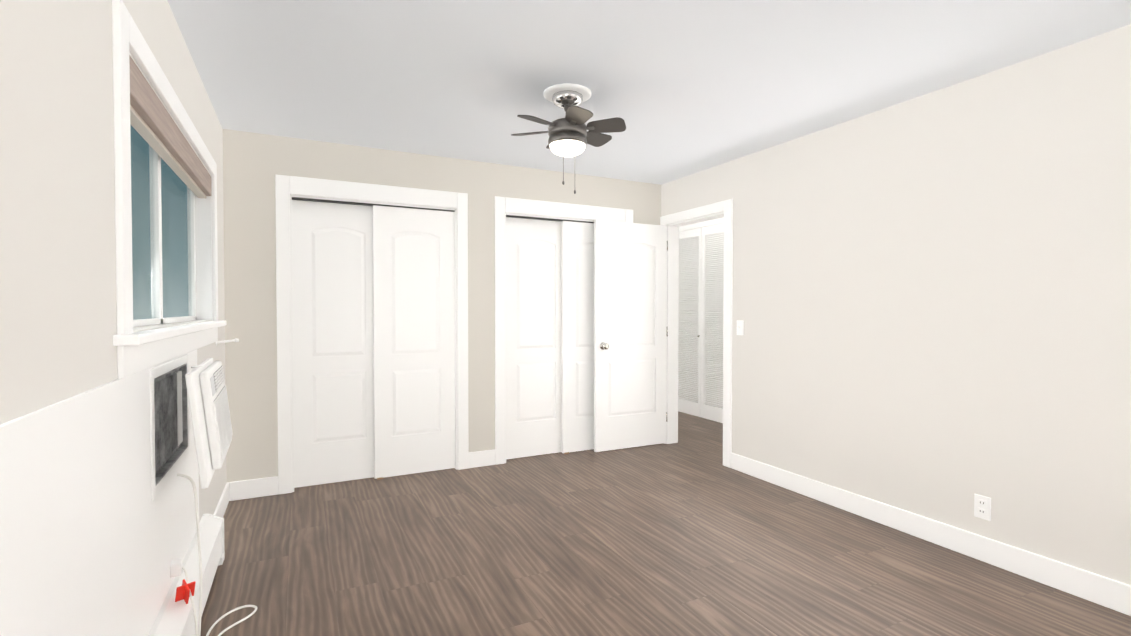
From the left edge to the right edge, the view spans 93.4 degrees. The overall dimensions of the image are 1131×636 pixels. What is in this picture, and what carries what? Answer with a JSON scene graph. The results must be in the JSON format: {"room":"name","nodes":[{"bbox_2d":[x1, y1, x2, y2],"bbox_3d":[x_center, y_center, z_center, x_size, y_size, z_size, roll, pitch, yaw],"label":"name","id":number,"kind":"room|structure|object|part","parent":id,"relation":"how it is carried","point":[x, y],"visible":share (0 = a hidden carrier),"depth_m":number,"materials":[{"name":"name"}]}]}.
{"room":"empty bedroom","nodes":[
{"label":"empty bedroom","id":0,"kind":"room"},
{"bbox_2d":[0,0,226,521],"bbox_3d":[-1.229,0.026,1.354,0.110,2.440,6.320,-1,1,-27],"label":"wall","id":1,"kind":"structure","parent":0,"point":[58,316],"depth_m":1.12,"materials":[{"name":"white paint"}]},
{"bbox_2d":[0,349,256,635],"bbox_3d":[-1.202,0.701,1.592,0.400,1.078,2.100,-1,1,-27],"label":"wall panel","id":2,"kind":"object","parent":1,"relation":"attached to","point":[99,507],"visible":0.98,"depth_m":1.34,"materials":[{"name":"white paint"}]},
{"bbox_3d":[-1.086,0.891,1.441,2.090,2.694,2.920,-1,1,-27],"label":"ac cord","id":3,"kind":"part","parent":2,"relation":"part of","materials":[{"name":"white plastic"}]},
{"bbox_3d":[-1.360,0.369,2.048,0.103,0.397,0.622,-1,1,-27],"label":"ac panel","id":4,"kind":"part","parent":2,"relation":"part of","materials":[{"name":"white plastic"}]},
{"bbox_2d":[112,0,226,378],"bbox_3d":[-1.642,-0.363,2.237,0.165,1.025,1.910,-1,1,-27],"label":"window","id":5,"kind":"structure","parent":1,"relation":"in","point":[156,253],"depth_m":1.99,"materials":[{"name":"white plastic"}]},
{"bbox_2d":[129,55,211,198],"bbox_3d":[-1.647,-0.716,2.228,0.074,0.128,1.652,-1,1,-27],"label":"window blind","id":6,"kind":"object","parent":5,"relation":"attached to","point":[154,125],"visible":0.6,"depth_m":1.99,"materials":[{"name":"beige fabric"}]},
{"bbox_2d":[148,513,224,635],"bbox_3d":[-0.794,1.135,0.726,0.089,0.244,4.372,-1,1,-27],"label":"baseboard heater","id":7,"kind":"object","parent":1,"relation":"attached to","point":[173,618],"visible":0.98,"depth_m":2.14,"materials":[{"name":"white metal"}]},
{"bbox_2d":[213,482,232,517],"bbox_3d":[-2.013,1.152,3.090,0.019,0.125,0.950,-1,1,-27],"label":"baseboard","id":8,"kind":"structure","parent":1,"relation":"attached to","point":[227,495],"depth_m":3.33,"materials":[{"name":"white wood"}]},
{"bbox_2d":[216,338,238,345],"bbox_3d":[-1.994,0.141,3.143,0.118,0.041,0.036,-1,1,-27],"label":"holdback","id":9,"kind":"object","parent":1,"relation":"attached to","point":[232,340],"visible":0.88,"depth_m":3.14,"materials":[{"name":"white metal"}]},
{"bbox_2d":[223,129,660,481],"bbox_3d":[-0.740,-0.027,4.303,3.620,2.440,0.120,-1,1,-27],"label":"wall","id":10,"kind":"structure","parent":0,"point":[254,164],"depth_m":3.69,"materials":[{"name":"grey paint"}]},
{"bbox_2d":[233,476,277,500],"bbox_3d":[-2.083,1.144,3.577,0.270,0.125,0.015,-1,1,-27],"label":"baseboard","id":11,"kind":"structure","parent":10,"relation":"attached to","point":[268,486],"depth_m":3.57,"materials":[{"name":"white wood"}]},
{"bbox_2d":[292,200,373,487],"bbox_3d":[-1.648,0.183,3.875,0.615,2.020,0.032,-1,1,-27],"label":"closet door","id":12,"kind":"structure","parent":10,"relation":"in","point":[332,278],"depth_m":3.84,"materials":[{"name":"white wood"}]},
{"bbox_2d":[372,205,454,478],"bbox_3d":[-1.145,0.179,4.079,0.615,2.020,0.032,-1,1,-27],"label":"closet door","id":13,"kind":"structure","parent":10,"relation":"in","point":[414,327],"depth_m":4.06,"materials":[{"name":"white wood"}]},
{"bbox_2d":[275,174,632,493],"bbox_3d":[-0.698,0.105,4.316,2.885,2.175,0.138,-1,1,-27],"label":"trim","id":14,"kind":"structure","parent":10,"relation":"attached to","point":[288,189],"depth_m":4.15,"materials":[{"name":"white wood"}]},
{"bbox_2d":[506,217,560,458],"bbox_3d":[-0.257,0.170,4.570,0.615,2.020,0.032,-1,1,-27],"label":"closet door","id":15,"kind":"structure","parent":10,"relation":"in","point":[533,337],"depth_m":4.54,"materials":[{"name":"white wood"}]},
{"bbox_2d":[561,221,593,452],"bbox_3d":[0.246,0.167,4.774,0.615,2.020,0.032,-1,1,-27],"label":"closet door","id":16,"kind":"structure","parent":10,"relation":"in","point":[577,336],"depth_m":4.69,"materials":[{"name":"white wood"}]},
{"bbox_2d":[167,0,1130,184],"bbox_3d":[0.507,-1.276,3.137,4.830,0.100,8.000,-1,1,-27],"label":"ceiling","id":17,"kind":"structure","parent":0,"point":[682,88],"depth_m":2.55,"materials":[{"name":"white paint"}]},
{"bbox_2d":[511,83,625,193],"bbox_3d":[0.011,-0.947,2.895,0.624,0.550,0.630,-1,1,-27],"label":"ceiling fan","id":18,"kind":"object","parent":17,"relation":"hanging from","point":[569,134],"visible":1,"depth_m":2.82,"materials":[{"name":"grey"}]},
{"bbox_2d":[201,411,1130,635],"bbox_3d":[0.507,1.263,3.182,4.830,0.100,8.000,-1,1,-27],"label":"floor","id":19,"kind":"structure","parent":0,"point":[688,534],"depth_m":2.65,"materials":[{"name":"laminate"}]},
{"bbox_2d":[678,223,722,406],"bbox_3d":[1.887,-0.052,5.692,0.100,2.440,4.700,-1,1,-27],"label":"wall","id":20,"kind":"structure","parent":0,"point":[707,366],"depth_m":6.12,"materials":[{"name":"white paint"}]},
{"bbox_2d":[678,223,723,422],"bbox_3d":[1.569,0.055,6.150,0.050,2.190,1.000,-1,1,-27],"label":"bifold door","id":21,"kind":"structure","parent":20,"relation":"in","point":[701,272],"depth_m":6.14,"materials":[{"name":"white wood"}]},
{"bbox_2d":[679,217,723,231],"bbox_3d":[1.588,0.012,6.159,0.018,2.295,1.170,-1,1,-27],"label":"door frame","id":22,"kind":"structure","parent":20,"relation":"attached to","point":[702,224],"depth_m":6.14,"materials":[{"name":"white wood"}]},
{"bbox_2d":[661,24,1130,584],"bbox_3d":[1.662,-0.016,3.680,0.120,2.440,7.900,-1,1,-27],"label":"wall","id":23,"kind":"structure","parent":0,"point":[931,298],"depth_m":2.77,"materials":[{"name":"beige paint"}]},
{"bbox_2d":[594,220,667,451],"bbox_3d":[0.614,0.159,4.805,0.761,2.030,0.104,-1,1,-27],"label":"door leaf","id":24,"kind":"structure","parent":23,"relation":"in","point":[630,335],"depth_m":4.80,"materials":[{"name":"white wood"}]},
{"bbox_2d":[660,199,732,467],"bbox_3d":[1.170,0.119,4.667,0.156,2.135,0.930,-1,1,-27],"label":"door frame","id":25,"kind":"structure","parent":23,"relation":"attached to","point":[674,222],"depth_m":4.64,"materials":[{"name":"white wood"}]},
{"bbox_2d":[737,320,743,334],"bbox_3d":[1.355,0.076,4.143,0.016,0.116,0.072,-1,1,-27],"label":"switch plate","id":26,"kind":"object","parent":23,"relation":"attached to","point":[740,327],"visible":1,"depth_m":4.14,"materials":[{"name":"white plastic"}]},
{"bbox_2d":[731,453,1130,615],"bbox_3d":[2.319,1.168,2.233,0.015,0.125,4.485,-1,1,-27],"label":"baseboard","id":27,"kind":"structure","parent":23,"relation":"attached to","point":[1115,595],"depth_m":2.76,"materials":[{"name":"white wood"}]},
{"bbox_2d":[974,494,990,520],"bbox_3d":[2.097,0.952,2.679,0.010,0.116,0.072,-1,1,-27],"label":"electrical outlet plate","id":28,"kind":"object","parent":23,"relation":"attached to","point":[982,507],"visible":1,"depth_m":2.67,"materials":[{"name":"white plastic"}]},
{"label":"outside","id":29,"kind":"structure","parent":0,"visible":0},
{"bbox_2d":[130,124,188,319],"bbox_3d":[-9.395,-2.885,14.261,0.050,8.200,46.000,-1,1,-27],"label":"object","id":30,"kind":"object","parent":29,"point":[146,216],"depth_m":8.71,"materials":[{"name":"glass"}]}
]}

